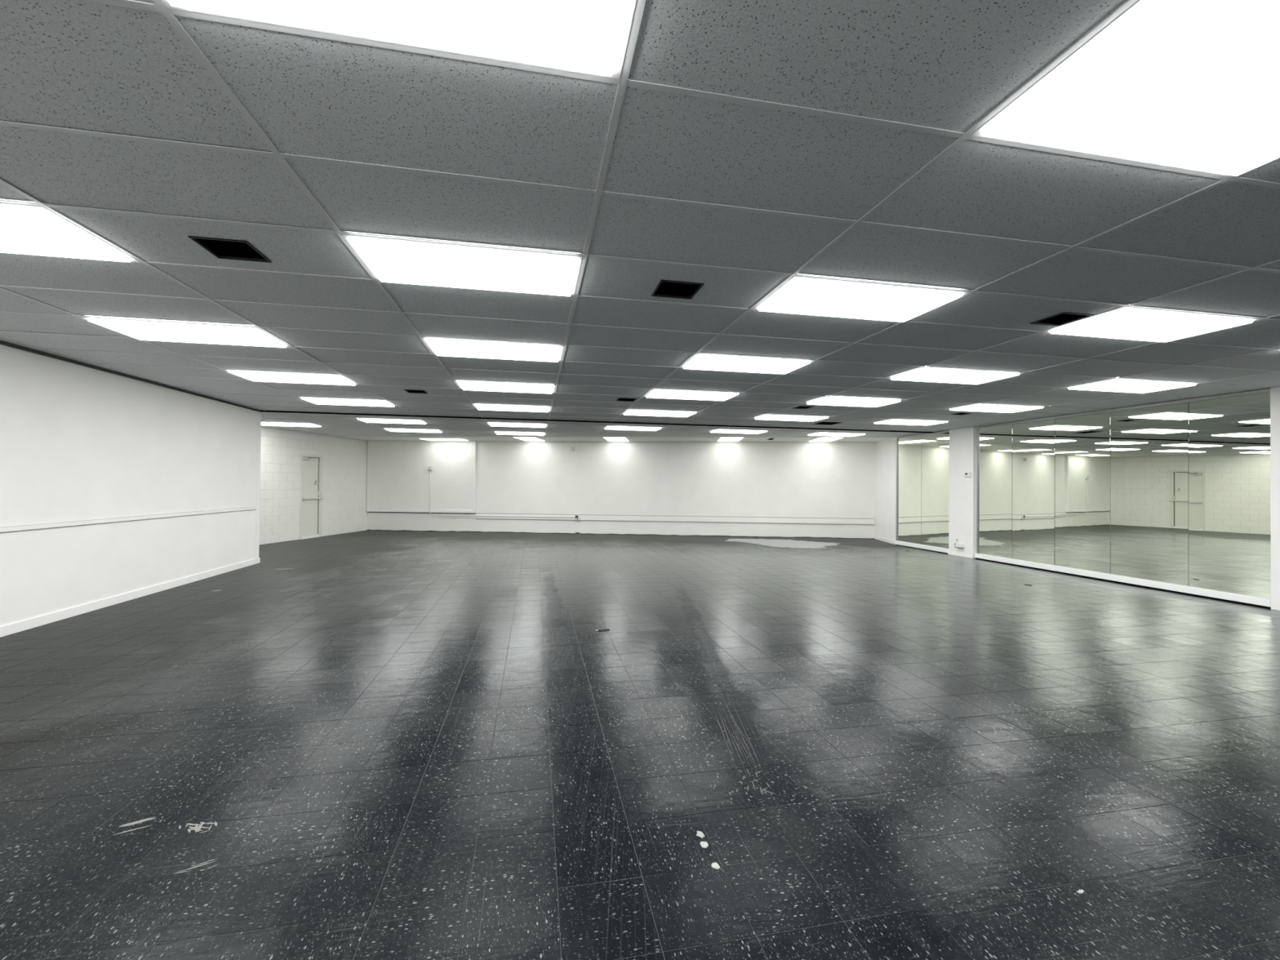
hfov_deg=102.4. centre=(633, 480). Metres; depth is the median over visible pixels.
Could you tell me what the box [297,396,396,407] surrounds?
ceiling light
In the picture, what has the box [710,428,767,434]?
ceiling light
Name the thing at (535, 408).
ceiling light
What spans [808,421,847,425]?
ceiling vent
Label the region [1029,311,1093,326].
ceiling vent
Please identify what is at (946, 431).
trim
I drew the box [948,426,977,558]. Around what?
wall pillar
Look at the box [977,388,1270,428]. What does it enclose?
trim
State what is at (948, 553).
baseboard
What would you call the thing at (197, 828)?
paint splatter
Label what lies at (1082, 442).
wall mirror
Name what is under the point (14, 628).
baseboard
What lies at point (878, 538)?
baseboard
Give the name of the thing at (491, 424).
ceiling light
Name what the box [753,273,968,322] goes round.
ceiling light
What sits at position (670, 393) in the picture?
ceiling light
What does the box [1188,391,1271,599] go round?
wall mirror
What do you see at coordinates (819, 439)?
ceiling light
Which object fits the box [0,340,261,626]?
wall
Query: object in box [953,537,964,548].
power outlet
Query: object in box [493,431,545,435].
ceiling light
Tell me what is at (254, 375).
ceiling light
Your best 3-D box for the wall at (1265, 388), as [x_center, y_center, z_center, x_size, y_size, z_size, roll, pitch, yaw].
[7.274,0.233,9.006,0.204,2.674,7.460,1,-1,-11]
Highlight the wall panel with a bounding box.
[366,440,476,513]
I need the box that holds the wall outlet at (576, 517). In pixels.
[574,515,578,519]
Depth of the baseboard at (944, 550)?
11.73 m
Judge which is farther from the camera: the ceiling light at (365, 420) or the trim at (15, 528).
the ceiling light at (365, 420)
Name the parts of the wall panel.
frame rail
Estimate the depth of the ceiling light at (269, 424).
10.96 m
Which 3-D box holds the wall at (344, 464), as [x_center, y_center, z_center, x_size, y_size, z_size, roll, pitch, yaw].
[-8.383,0.119,11.898,0.201,2.674,6.900,0,-1,7]
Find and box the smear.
[113,816,155,835]
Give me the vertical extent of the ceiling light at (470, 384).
0.120 m
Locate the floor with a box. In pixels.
[0,530,1279,959]
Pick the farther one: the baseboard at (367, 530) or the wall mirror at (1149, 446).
the baseboard at (367, 530)
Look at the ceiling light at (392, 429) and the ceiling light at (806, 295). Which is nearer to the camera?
the ceiling light at (806, 295)
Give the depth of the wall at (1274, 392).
6.14 m
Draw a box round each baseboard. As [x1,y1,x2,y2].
[0,557,260,637]
[367,529,874,538]
[874,535,894,544]
[894,540,948,553]
[947,551,973,558]
[974,553,1271,608]
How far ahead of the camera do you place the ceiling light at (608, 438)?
13.84 m
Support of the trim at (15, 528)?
attached to the wall at (79, 441)
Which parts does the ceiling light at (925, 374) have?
frame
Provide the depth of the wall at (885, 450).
13.36 m
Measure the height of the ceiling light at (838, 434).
0.120 m
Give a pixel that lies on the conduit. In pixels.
(430, 468)
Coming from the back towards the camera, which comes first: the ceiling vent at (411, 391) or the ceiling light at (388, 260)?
the ceiling vent at (411, 391)
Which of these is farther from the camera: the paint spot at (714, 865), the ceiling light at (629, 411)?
the ceiling light at (629, 411)
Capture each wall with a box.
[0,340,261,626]
[259,426,367,545]
[367,440,875,537]
[875,436,897,540]
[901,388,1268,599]
[1270,386,1279,610]
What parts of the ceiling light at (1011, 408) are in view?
frame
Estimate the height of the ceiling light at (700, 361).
0.120 m
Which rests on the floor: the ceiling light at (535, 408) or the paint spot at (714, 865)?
the paint spot at (714, 865)
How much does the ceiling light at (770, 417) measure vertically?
0.120 m
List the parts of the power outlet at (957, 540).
plate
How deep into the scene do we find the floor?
2.65 m
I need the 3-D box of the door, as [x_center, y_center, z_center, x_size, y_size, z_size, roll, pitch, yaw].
[-8.175,0.415,13.023,0.319,2.103,0.738,0,-1,7]
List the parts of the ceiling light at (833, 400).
frame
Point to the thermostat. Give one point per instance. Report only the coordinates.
(966, 473)
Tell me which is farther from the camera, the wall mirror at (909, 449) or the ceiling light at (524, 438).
the ceiling light at (524, 438)
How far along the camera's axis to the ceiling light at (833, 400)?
7.36 m
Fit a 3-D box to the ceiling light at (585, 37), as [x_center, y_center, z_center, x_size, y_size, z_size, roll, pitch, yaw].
[-0.573,-1.268,1.165,1.195,0.120,0.586,1,-1,-11]
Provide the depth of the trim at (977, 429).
10.31 m
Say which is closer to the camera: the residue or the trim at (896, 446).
the residue
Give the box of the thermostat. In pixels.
[964,471,971,476]
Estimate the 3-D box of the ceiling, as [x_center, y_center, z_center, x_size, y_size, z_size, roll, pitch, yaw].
[-0.526,-1.253,8.036,16.570,0.220,18.187,1,-1,-11]
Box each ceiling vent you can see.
[187,235,271,262]
[404,389,427,393]
[616,397,636,401]
[651,280,703,299]
[793,405,813,408]
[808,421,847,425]
[951,412,972,414]
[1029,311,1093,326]
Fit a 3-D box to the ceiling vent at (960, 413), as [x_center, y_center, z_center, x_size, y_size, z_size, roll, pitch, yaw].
[5.477,-1.163,8.591,0.218,0.123,0.208,1,-1,-11]
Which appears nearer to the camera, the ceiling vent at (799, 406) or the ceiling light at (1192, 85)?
the ceiling light at (1192, 85)
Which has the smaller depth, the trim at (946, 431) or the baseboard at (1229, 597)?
the baseboard at (1229, 597)
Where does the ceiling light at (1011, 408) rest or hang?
attached to the ceiling
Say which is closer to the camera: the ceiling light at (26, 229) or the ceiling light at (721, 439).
the ceiling light at (26, 229)
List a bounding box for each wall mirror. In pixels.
[897,435,921,544]
[921,431,949,548]
[978,424,1012,558]
[1012,418,1054,564]
[1054,412,1110,573]
[1110,402,1188,586]
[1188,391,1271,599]
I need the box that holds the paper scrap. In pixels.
[1076,888,1084,893]
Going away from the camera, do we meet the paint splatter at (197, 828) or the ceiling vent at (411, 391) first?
the paint splatter at (197, 828)
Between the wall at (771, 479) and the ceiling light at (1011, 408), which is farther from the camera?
the wall at (771, 479)
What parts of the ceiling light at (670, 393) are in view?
frame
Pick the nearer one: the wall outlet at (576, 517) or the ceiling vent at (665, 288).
the ceiling vent at (665, 288)
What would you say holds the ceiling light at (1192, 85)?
attached to the ceiling
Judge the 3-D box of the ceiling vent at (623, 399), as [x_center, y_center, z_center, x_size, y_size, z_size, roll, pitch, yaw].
[-0.102,-1.223,7.471,0.264,0.123,0.253,1,-1,-11]
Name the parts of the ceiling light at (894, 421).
frame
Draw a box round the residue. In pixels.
[712,703,774,795]
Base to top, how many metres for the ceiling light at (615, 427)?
0.120 m
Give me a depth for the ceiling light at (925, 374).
5.59 m
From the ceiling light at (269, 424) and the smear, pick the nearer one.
the smear
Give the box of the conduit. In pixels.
[428,466,573,517]
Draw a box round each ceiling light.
[0,199,140,262]
[80,315,290,347]
[160,0,636,79]
[224,368,357,385]
[261,421,320,426]
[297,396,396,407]
[342,231,582,296]
[355,417,426,424]
[384,427,443,432]
[419,438,469,440]
[422,337,564,362]
[454,378,555,393]
[472,403,551,412]
[487,422,546,427]
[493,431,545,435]
[512,436,544,440]
[602,436,628,441]
[604,425,661,431]
[622,408,697,417]
[644,388,741,400]
[680,352,813,373]
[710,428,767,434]
[716,437,743,441]
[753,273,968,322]
[754,414,830,421]
[805,395,903,407]
[806,431,866,436]
[808,437,843,441]
[874,418,947,425]
[888,366,1022,384]
[946,402,1044,413]
[970,0,1279,177]
[1044,303,1259,342]
[1064,377,1199,393]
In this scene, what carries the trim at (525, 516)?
attached to the wall at (771, 479)
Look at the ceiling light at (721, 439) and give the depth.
13.66 m
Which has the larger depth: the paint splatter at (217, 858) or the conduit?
the conduit
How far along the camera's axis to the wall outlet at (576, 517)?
14.65 m
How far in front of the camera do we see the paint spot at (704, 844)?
2.03 m
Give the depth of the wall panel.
15.06 m
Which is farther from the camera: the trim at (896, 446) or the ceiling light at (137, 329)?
the trim at (896, 446)
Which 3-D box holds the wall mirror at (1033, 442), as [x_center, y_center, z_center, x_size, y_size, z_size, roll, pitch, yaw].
[7.128,0.209,9.190,0.010,2.501,0.791,1,-1,-11]
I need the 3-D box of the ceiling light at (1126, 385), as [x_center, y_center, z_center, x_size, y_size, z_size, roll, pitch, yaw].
[5.923,-1.163,6.133,1.195,0.120,0.586,1,-1,-11]
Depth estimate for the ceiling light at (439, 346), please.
4.68 m
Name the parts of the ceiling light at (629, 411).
frame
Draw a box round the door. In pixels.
[299,453,323,539]
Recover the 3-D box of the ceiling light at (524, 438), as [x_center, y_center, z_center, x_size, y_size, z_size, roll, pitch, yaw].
[-2.852,-1.171,14.142,0.606,0.110,1.196,0,-1,5]
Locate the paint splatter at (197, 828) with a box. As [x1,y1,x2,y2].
[178,822,217,832]
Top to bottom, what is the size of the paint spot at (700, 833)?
0.002 m
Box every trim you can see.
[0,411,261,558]
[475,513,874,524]
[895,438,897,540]
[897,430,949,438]
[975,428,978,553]
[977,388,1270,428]
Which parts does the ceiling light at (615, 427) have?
frame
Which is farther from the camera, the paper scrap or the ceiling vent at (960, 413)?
the ceiling vent at (960, 413)
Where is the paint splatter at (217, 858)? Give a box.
[173,857,218,874]
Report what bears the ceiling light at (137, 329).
attached to the ceiling
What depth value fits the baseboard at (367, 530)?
14.64 m
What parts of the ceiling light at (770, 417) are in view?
frame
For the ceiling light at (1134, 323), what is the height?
0.120 m
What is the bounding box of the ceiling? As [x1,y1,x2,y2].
[0,0,1279,441]
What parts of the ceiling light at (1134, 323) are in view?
frame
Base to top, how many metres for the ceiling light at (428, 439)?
0.110 m

